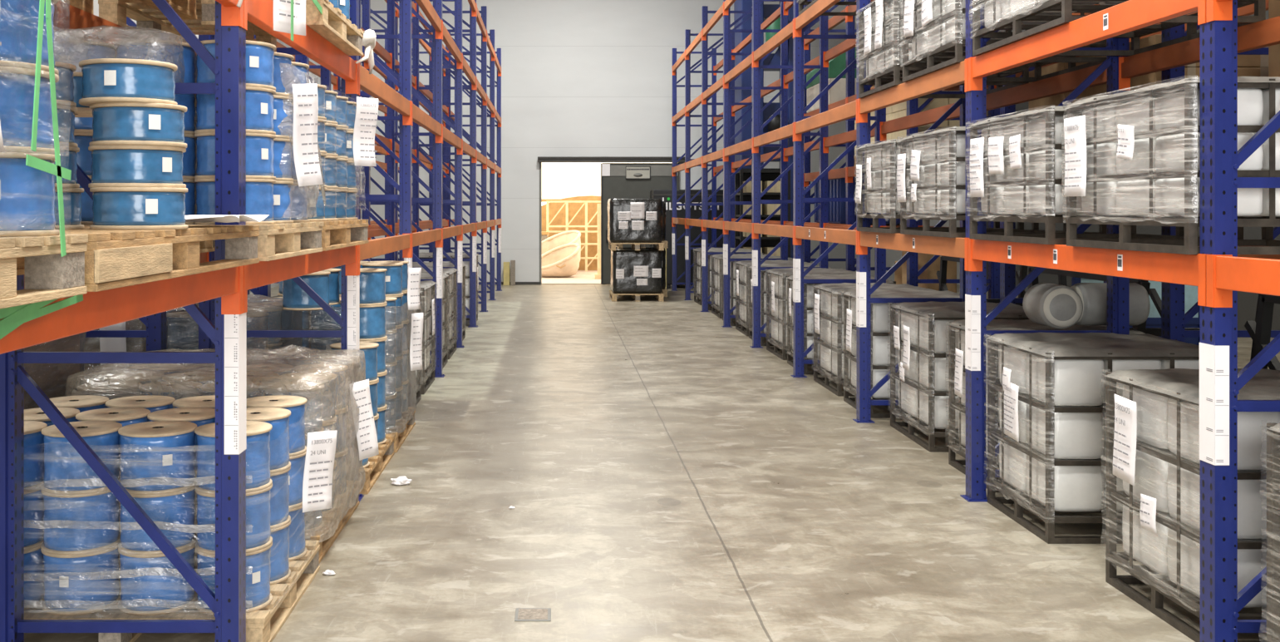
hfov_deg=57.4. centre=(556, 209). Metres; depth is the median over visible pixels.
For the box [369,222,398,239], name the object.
beam
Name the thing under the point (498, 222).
beam
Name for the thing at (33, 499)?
spool
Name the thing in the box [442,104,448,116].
beam
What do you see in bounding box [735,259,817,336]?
crate
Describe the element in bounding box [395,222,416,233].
beam
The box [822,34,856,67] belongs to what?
beam
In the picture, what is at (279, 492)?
spool
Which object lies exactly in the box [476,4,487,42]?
beam
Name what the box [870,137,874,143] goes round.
carton
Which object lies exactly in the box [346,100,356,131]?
spool
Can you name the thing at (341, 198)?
spool
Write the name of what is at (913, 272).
upright
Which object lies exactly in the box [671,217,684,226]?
beam
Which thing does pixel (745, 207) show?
carton
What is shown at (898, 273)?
carton
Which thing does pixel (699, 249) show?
crate
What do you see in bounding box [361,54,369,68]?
beam
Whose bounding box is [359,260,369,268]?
spool
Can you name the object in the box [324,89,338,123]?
spool
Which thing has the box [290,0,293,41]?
strap
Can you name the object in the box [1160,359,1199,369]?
container
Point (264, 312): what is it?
film
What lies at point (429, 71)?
upright
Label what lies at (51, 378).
load
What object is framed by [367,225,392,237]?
beam
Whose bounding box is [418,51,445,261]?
upright
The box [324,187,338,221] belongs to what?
spool
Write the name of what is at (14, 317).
strap
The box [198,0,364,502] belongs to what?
upright
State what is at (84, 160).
spool
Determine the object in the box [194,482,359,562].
wooden pallet
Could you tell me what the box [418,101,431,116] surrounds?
beam
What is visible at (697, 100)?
beam
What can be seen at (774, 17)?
beam
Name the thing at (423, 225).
beam
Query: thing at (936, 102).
carton
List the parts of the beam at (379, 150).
rail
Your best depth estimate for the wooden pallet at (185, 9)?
5.18 m
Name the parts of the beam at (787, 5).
rail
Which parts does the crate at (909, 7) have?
corner post, corner post, frame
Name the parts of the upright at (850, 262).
post, post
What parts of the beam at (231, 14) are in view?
rail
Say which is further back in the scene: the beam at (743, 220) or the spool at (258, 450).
the beam at (743, 220)
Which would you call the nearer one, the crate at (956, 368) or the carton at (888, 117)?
the crate at (956, 368)
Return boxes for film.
[0,41,4,152]
[24,429,337,609]
[53,26,196,83]
[64,344,379,541]
[166,294,302,364]
[194,63,325,219]
[272,267,423,433]
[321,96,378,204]
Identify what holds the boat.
on the floor at (581, 276)
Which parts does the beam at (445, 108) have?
rail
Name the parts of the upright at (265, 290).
post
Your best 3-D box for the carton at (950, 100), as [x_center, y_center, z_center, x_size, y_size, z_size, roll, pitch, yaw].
[4.260,-1.133,12.262,0.432,0.187,0.519,0,0,0]
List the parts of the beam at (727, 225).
rail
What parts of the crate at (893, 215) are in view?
corner post, corner post, frame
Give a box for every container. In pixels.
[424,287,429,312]
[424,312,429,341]
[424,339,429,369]
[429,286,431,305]
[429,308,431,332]
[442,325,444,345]
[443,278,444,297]
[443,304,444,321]
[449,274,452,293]
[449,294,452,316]
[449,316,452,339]
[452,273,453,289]
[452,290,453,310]
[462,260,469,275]
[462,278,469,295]
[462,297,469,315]
[649,189,723,288]
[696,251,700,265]
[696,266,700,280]
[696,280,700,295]
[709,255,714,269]
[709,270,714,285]
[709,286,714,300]
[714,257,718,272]
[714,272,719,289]
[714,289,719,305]
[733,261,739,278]
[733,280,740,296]
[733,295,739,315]
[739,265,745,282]
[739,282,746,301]
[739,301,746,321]
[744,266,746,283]
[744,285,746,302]
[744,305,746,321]
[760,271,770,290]
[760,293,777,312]
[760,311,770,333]
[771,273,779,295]
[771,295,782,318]
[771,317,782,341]
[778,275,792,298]
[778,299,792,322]
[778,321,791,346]
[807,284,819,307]
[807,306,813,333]
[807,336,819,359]
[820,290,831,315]
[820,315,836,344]
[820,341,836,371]
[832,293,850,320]
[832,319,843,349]
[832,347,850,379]
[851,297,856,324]
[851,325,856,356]
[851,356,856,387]
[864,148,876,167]
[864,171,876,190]
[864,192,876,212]
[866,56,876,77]
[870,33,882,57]
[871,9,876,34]
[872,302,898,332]
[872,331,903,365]
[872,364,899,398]
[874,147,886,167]
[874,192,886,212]
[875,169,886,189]
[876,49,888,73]
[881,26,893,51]
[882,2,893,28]
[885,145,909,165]
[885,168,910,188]
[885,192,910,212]
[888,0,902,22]
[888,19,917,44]
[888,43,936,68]
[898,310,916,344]
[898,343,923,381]
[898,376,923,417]
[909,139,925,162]
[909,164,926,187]
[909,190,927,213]
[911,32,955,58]
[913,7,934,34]
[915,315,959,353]
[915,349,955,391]
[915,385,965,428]
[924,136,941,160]
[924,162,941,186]
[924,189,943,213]
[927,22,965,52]
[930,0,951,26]
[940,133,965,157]
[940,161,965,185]
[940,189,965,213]
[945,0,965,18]
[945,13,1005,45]
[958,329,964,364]
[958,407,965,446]
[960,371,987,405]
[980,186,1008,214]
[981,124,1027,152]
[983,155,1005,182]
[984,0,1050,27]
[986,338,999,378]
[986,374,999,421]
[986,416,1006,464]
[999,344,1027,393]
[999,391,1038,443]
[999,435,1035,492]
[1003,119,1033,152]
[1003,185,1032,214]
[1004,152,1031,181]
[1010,0,1077,15]
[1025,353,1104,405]
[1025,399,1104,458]
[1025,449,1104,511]
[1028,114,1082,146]
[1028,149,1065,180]
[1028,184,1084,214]
[1040,0,1101,4]
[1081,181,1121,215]
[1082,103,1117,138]
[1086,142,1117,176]
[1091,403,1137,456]
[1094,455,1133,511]
[1098,1,1124,4]
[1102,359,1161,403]
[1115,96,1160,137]
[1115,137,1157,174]
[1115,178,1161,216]
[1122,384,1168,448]
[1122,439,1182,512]
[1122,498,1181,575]
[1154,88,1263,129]
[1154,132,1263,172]
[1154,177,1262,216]
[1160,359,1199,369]
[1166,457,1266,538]
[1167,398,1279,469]
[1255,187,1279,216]
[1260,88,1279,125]
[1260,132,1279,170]
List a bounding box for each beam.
[0,265,243,354]
[24,251,209,289]
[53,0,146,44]
[215,0,243,28]
[243,0,358,94]
[243,245,358,312]
[254,39,295,62]
[309,60,337,89]
[358,62,411,125]
[358,233,411,275]
[361,27,392,68]
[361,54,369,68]
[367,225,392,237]
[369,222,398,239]
[370,219,387,225]
[371,160,387,172]
[372,62,398,89]
[374,132,392,154]
[374,145,398,162]
[378,104,387,116]
[384,0,398,17]
[395,59,416,89]
[395,142,416,162]
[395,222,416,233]
[411,101,442,142]
[411,228,442,257]
[412,1,416,16]
[415,0,442,39]
[418,9,433,41]
[418,32,431,60]
[418,81,433,103]
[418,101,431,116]
[418,151,433,168]
[418,161,431,171]
[418,221,433,230]
[442,20,462,68]
[442,44,448,60]
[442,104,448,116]
[442,123,462,154]
[442,162,448,173]
[442,219,448,227]
[442,225,462,246]
[450,110,454,121]
[462,54,476,89]
[462,138,476,162]
[462,222,476,240]
[467,0,476,16]
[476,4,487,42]
[476,77,487,105]
[476,149,487,168]
[476,221,487,236]
[487,33,495,61]
[487,95,495,117]
[487,157,495,173]
[487,219,495,230]
[494,54,501,76]
[494,109,501,127]
[495,164,501,177]
[495,218,501,227]
[671,51,685,75]
[671,107,684,126]
[671,162,684,176]
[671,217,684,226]
[684,30,701,59]
[684,93,701,116]
[684,157,701,172]
[684,218,701,228]
[701,4,723,40]
[701,76,723,104]
[701,148,723,167]
[701,219,723,231]
[713,59,723,75]
[713,112,723,125]
[713,165,723,176]
[723,0,735,15]
[723,52,753,88]
[723,137,752,161]
[723,221,752,238]
[731,33,751,59]
[731,95,751,116]
[731,157,751,172]
[731,218,751,222]
[752,19,793,67]
[752,122,793,152]
[752,222,793,244]
[760,6,780,33]
[760,78,780,98]
[760,150,780,162]
[760,220,780,225]
[783,1,792,14]
[783,55,819,88]
[783,140,819,161]
[783,221,819,227]
[793,0,840,37]
[793,98,857,141]
[793,226,857,254]
[803,7,846,49]
[803,97,846,116]
[803,167,846,187]
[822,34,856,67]
[822,128,874,152]
[822,222,872,230]
[846,0,874,22]
[846,87,874,103]
[846,166,856,182]
[857,58,967,123]
[857,231,967,270]
[880,103,960,141]
[942,85,988,91]
[967,0,1206,91]
[967,237,1206,305]
[986,64,1107,110]
[994,44,1090,88]
[1072,4,1100,14]
[1118,15,1279,90]
[1129,0,1268,41]
[1206,0,1232,22]
[1206,254,1279,307]
[1237,254,1279,259]
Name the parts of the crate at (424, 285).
corner post, frame, corner post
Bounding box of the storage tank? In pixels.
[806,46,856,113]
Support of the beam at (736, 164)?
attached to the upright at (705, 12)
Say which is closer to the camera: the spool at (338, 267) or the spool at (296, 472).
the spool at (296, 472)
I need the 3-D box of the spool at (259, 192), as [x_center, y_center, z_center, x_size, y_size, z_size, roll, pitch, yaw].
[-1.266,-0.031,4.580,0.310,0.176,0.310,0,0,17]
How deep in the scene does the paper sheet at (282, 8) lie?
4.63 m
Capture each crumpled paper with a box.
[322,569,335,575]
[390,475,412,485]
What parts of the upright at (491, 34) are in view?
post, post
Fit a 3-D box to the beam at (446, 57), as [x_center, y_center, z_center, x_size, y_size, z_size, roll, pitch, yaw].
[-2.063,-2.887,20.645,0.068,0.194,2.500,0,0,0]
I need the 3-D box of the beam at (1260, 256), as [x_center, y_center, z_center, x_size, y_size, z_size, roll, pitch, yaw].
[3.312,0.263,5.585,0.068,0.194,2.500,0,0,0]
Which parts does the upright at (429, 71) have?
post, post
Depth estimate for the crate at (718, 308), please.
18.64 m
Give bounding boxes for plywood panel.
[541,195,600,270]
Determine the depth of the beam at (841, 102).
15.16 m
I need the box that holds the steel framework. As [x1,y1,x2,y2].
[546,200,600,270]
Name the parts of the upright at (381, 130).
post, post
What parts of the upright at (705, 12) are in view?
post, post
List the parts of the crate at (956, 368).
corner post, frame, corner post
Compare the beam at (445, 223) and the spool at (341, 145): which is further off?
the beam at (445, 223)
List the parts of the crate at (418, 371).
corner post, frame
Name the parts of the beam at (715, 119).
rail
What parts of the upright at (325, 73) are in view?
post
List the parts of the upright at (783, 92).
post, post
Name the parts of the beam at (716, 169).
rail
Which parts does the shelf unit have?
post, post, shelf, shelf, shelf, shelf, post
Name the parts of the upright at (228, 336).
post, post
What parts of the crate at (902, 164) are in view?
corner post, corner post, frame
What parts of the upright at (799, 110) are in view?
post, plate, post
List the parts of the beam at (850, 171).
rail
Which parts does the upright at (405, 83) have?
post, post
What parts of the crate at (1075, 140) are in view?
corner post, frame, corner post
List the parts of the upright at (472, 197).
post, post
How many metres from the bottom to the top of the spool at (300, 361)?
0.232 m
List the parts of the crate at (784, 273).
corner post, frame, corner post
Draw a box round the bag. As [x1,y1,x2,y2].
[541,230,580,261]
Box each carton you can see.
[743,181,762,192]
[743,203,762,214]
[743,231,762,236]
[743,246,762,252]
[763,181,780,192]
[763,203,780,214]
[763,234,780,236]
[763,246,780,255]
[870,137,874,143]
[886,105,891,114]
[886,113,891,121]
[886,132,891,140]
[891,90,947,113]
[891,108,947,127]
[891,127,947,139]
[894,260,901,284]
[901,251,956,292]
[947,90,960,104]
[947,110,988,127]
[1028,62,1064,83]
[1028,93,1064,110]
[1064,62,1088,68]
[1064,83,1107,103]
[1129,34,1200,67]
[1130,67,1200,90]
[1237,46,1268,67]
[1237,67,1268,76]
[1268,0,1279,19]
[1268,44,1279,77]
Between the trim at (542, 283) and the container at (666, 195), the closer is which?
the container at (666, 195)
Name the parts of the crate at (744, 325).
corner post, frame, corner post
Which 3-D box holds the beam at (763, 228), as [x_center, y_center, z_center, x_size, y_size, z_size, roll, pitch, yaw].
[2.448,0.263,13.115,0.068,0.194,2.500,0,0,0]
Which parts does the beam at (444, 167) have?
rail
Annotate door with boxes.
[600,162,679,283]
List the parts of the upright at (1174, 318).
post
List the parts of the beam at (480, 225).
rail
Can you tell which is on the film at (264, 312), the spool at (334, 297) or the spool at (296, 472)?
the spool at (334, 297)
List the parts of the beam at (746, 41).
rail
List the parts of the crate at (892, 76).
corner post, corner post, frame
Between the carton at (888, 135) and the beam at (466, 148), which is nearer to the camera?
the carton at (888, 135)
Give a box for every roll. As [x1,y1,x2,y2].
[1022,282,1083,328]
[1070,282,1150,324]
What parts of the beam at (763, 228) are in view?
rail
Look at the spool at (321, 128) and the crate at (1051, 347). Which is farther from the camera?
the crate at (1051, 347)
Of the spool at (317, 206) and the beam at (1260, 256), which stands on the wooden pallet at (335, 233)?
the spool at (317, 206)
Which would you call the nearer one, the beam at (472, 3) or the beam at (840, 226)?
the beam at (840, 226)
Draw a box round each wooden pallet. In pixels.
[0,234,88,309]
[16,225,259,291]
[24,540,319,641]
[59,0,196,19]
[83,221,323,260]
[98,0,364,55]
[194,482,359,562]
[212,219,369,251]
[359,433,395,493]
[388,410,415,452]
[608,241,664,250]
[609,290,664,300]
[615,240,668,247]
[617,287,667,296]
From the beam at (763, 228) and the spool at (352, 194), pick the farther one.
the beam at (763, 228)
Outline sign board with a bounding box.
[625,166,650,178]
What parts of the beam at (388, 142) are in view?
rail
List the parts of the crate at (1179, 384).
corner post, frame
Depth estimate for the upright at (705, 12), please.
19.35 m
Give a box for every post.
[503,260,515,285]
[594,203,600,278]
[664,247,668,289]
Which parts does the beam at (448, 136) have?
rail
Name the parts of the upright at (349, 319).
post, post, plate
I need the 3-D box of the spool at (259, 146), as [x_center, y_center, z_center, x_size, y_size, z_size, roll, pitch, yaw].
[-1.265,-0.207,4.581,0.310,0.176,0.310,0,0,27]
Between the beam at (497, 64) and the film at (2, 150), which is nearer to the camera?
the film at (2, 150)
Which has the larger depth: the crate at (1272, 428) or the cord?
the cord
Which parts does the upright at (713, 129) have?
post, post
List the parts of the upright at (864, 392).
post, plate, post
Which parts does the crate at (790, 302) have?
corner post, corner post, frame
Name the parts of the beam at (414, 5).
rail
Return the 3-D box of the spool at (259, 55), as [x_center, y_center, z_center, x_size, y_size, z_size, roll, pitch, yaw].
[-1.265,-0.559,4.581,0.310,0.176,0.310,0,0,-43]
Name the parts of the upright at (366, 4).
post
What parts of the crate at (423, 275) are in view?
frame, corner post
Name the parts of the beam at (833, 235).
beam rail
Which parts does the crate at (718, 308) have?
corner post, frame, corner post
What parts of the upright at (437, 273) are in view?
post, post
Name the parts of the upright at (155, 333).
post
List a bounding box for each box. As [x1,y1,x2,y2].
[541,162,672,201]
[1166,521,1266,607]
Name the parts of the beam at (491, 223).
rail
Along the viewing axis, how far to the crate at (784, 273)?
13.48 m
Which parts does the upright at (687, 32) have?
post, post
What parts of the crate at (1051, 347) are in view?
corner post, corner post, frame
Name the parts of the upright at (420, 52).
post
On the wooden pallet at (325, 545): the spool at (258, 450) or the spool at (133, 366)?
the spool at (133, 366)
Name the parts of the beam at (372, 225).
rail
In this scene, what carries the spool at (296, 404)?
on the spool at (296, 472)
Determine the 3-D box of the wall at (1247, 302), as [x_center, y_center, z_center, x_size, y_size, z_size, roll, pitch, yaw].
[9.600,-2.500,10.825,0.200,8.400,31.650,0,0,0]
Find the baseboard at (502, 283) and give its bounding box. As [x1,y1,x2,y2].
[478,281,540,284]
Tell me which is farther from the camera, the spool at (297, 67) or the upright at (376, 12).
the upright at (376, 12)
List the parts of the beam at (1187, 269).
beam rail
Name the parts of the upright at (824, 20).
post, post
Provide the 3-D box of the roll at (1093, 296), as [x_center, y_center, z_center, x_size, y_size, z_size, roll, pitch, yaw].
[3.378,0.580,7.139,0.404,0.263,0.265,0,0,0]
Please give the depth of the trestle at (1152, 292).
7.87 m
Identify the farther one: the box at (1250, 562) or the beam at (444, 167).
the beam at (444, 167)
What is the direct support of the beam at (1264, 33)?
attached to the upright at (1220, 382)
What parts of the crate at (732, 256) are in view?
corner post, frame, corner post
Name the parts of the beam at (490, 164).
rail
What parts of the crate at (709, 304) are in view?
corner post, frame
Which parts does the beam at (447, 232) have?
rail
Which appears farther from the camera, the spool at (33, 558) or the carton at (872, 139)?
the carton at (872, 139)
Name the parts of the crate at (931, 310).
corner post, frame, corner post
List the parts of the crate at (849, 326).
corner post, corner post, frame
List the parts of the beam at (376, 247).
rail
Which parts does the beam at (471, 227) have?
rail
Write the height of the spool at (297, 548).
0.232 m
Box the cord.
[236,0,242,7]
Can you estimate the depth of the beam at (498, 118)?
23.59 m
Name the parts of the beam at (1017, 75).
rail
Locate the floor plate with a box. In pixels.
[514,607,551,620]
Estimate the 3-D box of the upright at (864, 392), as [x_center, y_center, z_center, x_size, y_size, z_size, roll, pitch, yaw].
[2.880,-0.840,9.350,0.970,5.080,0.140,0,0,0]
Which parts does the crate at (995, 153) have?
corner post, corner post, frame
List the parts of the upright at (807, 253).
post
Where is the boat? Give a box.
[541,242,580,277]
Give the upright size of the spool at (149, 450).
0.232 m
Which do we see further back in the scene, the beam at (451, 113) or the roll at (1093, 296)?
the beam at (451, 113)
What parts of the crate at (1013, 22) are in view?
corner post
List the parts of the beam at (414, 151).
rail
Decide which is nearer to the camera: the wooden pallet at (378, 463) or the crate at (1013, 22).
the crate at (1013, 22)
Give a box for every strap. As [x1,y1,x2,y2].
[0,294,83,339]
[25,0,71,256]
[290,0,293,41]
[311,0,322,14]
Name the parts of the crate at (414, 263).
frame, corner post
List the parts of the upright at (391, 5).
post, post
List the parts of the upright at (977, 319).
plate, post, post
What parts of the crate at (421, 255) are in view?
frame, corner post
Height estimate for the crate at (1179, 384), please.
0.992 m
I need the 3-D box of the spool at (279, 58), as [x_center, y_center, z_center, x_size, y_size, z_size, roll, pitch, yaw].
[-1.264,-0.559,4.893,0.310,0.176,0.310,0,0,-19]
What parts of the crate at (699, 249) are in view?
corner post, frame, corner post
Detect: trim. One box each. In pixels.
[537,156,684,162]
[539,162,541,284]
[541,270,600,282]
[541,282,610,284]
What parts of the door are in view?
edge plate, handle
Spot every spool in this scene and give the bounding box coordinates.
[0,0,59,75]
[0,65,59,154]
[0,151,59,236]
[24,407,79,426]
[24,420,47,491]
[24,486,44,550]
[24,545,44,610]
[41,420,122,494]
[41,489,120,554]
[41,544,120,615]
[49,394,109,412]
[53,39,116,72]
[54,61,76,106]
[54,145,79,187]
[54,187,83,229]
[56,103,77,147]
[73,71,93,117]
[73,117,93,132]
[73,132,93,178]
[75,407,150,473]
[76,178,93,224]
[77,382,141,389]
[78,58,177,106]
[88,144,186,187]
[89,102,187,147]
[89,187,187,229]
[103,371,162,384]
[105,394,175,421]
[113,39,195,83]
[118,420,196,494]
[118,486,196,554]
[118,543,196,615]
[127,364,178,381]
[138,380,201,395]
[147,407,215,473]
[161,371,215,395]
[172,394,215,408]
[174,93,196,134]
[182,132,196,179]
[182,178,196,224]
[194,53,196,100]
[194,86,275,134]
[194,132,275,179]
[194,177,275,224]
[194,420,272,494]
[195,482,272,554]
[195,541,272,614]
[196,39,275,90]
[200,382,260,397]
[246,363,292,375]
[246,371,279,396]
[246,394,307,456]
[246,407,290,472]
[267,389,324,436]
[270,466,290,528]
[270,520,290,585]
[272,180,293,223]
[273,52,294,97]
[273,94,293,139]
[273,137,293,181]
[277,280,282,295]
[282,270,330,310]
[285,371,336,423]
[288,451,306,508]
[288,505,307,561]
[289,351,318,372]
[290,182,309,222]
[291,61,309,102]
[291,102,293,136]
[291,142,297,182]
[293,364,348,411]
[305,436,307,446]
[305,509,324,532]
[306,187,326,221]
[307,83,326,119]
[310,152,326,187]
[317,118,326,153]
[321,268,340,305]
[322,419,336,461]
[322,464,336,514]
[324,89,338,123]
[324,123,338,156]
[324,155,338,188]
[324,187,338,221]
[329,0,338,7]
[329,296,340,306]
[329,341,379,383]
[331,262,361,295]
[334,410,346,454]
[334,451,347,472]
[335,95,348,128]
[335,127,348,158]
[335,189,348,220]
[336,157,348,189]
[338,0,349,19]
[339,268,386,305]
[339,303,387,340]
[339,337,387,374]
[345,190,357,219]
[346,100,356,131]
[346,130,354,160]
[346,160,357,190]
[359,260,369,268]
[359,457,369,468]
[361,262,403,295]
[368,260,408,292]
[369,379,379,418]
[374,416,379,450]
[377,372,387,409]
[377,407,386,444]
[385,295,403,305]
[385,296,397,305]
[401,291,407,305]
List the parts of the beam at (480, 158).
rail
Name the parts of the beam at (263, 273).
rail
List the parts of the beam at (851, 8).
rail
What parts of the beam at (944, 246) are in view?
beam rail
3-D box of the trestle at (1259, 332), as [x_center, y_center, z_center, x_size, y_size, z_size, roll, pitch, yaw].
[4.040,1.065,5.600,0.810,1.279,1.249,0,0,0]
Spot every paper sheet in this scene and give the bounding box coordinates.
[184,214,269,222]
[273,0,305,35]
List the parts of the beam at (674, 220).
rail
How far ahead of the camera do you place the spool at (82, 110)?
3.59 m
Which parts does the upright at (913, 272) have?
post, post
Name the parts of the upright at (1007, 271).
post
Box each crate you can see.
[339,289,423,404]
[412,261,466,340]
[418,252,478,325]
[419,280,436,393]
[420,272,448,369]
[421,266,457,359]
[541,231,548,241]
[694,247,751,305]
[700,250,764,310]
[711,253,772,318]
[722,255,792,325]
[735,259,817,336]
[748,264,831,345]
[766,267,856,359]
[785,274,896,374]
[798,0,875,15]
[812,282,936,396]
[814,176,900,225]
[843,289,960,417]
[854,138,1023,233]
[856,0,1028,98]
[888,300,1028,452]
[896,126,1107,237]
[899,0,1107,82]
[946,319,1144,492]
[965,106,1243,244]
[968,0,1265,56]
[984,332,1238,543]
[1061,76,1279,254]
[1101,368,1279,641]
[1261,422,1279,641]
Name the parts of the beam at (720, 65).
rail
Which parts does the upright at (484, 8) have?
post, post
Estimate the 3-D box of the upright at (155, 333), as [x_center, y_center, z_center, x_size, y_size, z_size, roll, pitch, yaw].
[-2.771,-0.840,6.840,0.970,5.080,0.140,0,0,0]
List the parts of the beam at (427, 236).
rail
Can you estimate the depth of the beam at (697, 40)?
20.73 m
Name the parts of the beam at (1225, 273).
rail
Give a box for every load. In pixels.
[24,331,86,408]
[83,318,146,372]
[607,198,662,242]
[610,248,662,293]
[616,246,665,289]
[661,201,665,241]
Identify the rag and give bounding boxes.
[355,29,376,73]
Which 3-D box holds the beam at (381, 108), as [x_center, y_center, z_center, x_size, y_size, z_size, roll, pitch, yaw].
[-3.203,-1.827,20.645,0.068,0.194,2.500,0,0,0]
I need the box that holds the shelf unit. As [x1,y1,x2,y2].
[734,167,790,257]
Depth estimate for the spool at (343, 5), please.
6.24 m
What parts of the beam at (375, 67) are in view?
rail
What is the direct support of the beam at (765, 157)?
attached to the upright at (783, 92)
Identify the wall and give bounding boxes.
[54,0,283,293]
[283,0,960,284]
[986,9,1279,329]
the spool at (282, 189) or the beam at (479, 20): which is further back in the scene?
the beam at (479, 20)
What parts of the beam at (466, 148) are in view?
rail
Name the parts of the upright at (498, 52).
post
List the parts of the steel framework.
rail, rail, rail, rail, rail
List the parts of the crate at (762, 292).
corner post, corner post, frame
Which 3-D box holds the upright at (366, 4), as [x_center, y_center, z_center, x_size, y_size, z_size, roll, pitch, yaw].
[-2.771,-0.840,14.370,0.970,5.080,0.140,0,0,0]
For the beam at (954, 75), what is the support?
attached to the upright at (977, 319)
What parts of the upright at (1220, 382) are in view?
post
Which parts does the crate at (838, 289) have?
corner post, frame, corner post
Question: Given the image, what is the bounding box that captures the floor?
[24,283,1279,641]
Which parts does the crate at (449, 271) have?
corner post, frame, corner post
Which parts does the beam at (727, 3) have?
rail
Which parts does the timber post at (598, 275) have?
post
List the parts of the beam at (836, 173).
rail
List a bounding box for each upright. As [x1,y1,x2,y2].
[0,0,246,641]
[85,16,166,351]
[167,39,270,296]
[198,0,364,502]
[247,34,330,294]
[295,0,415,419]
[309,0,370,260]
[333,1,398,260]
[359,0,445,377]
[370,10,398,258]
[384,32,431,261]
[387,0,464,347]
[412,0,477,327]
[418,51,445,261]
[431,5,487,311]
[445,29,496,300]
[462,48,502,290]
[670,48,716,290]
[684,29,734,300]
[700,5,752,311]
[721,0,787,327]
[733,0,792,258]
[749,0,828,347]
[790,0,886,377]
[803,0,856,270]
[846,0,922,270]
[852,0,965,422]
[906,85,999,298]
[960,0,1129,502]
[999,66,1107,304]
[1161,23,1279,341]
[1199,0,1279,641]

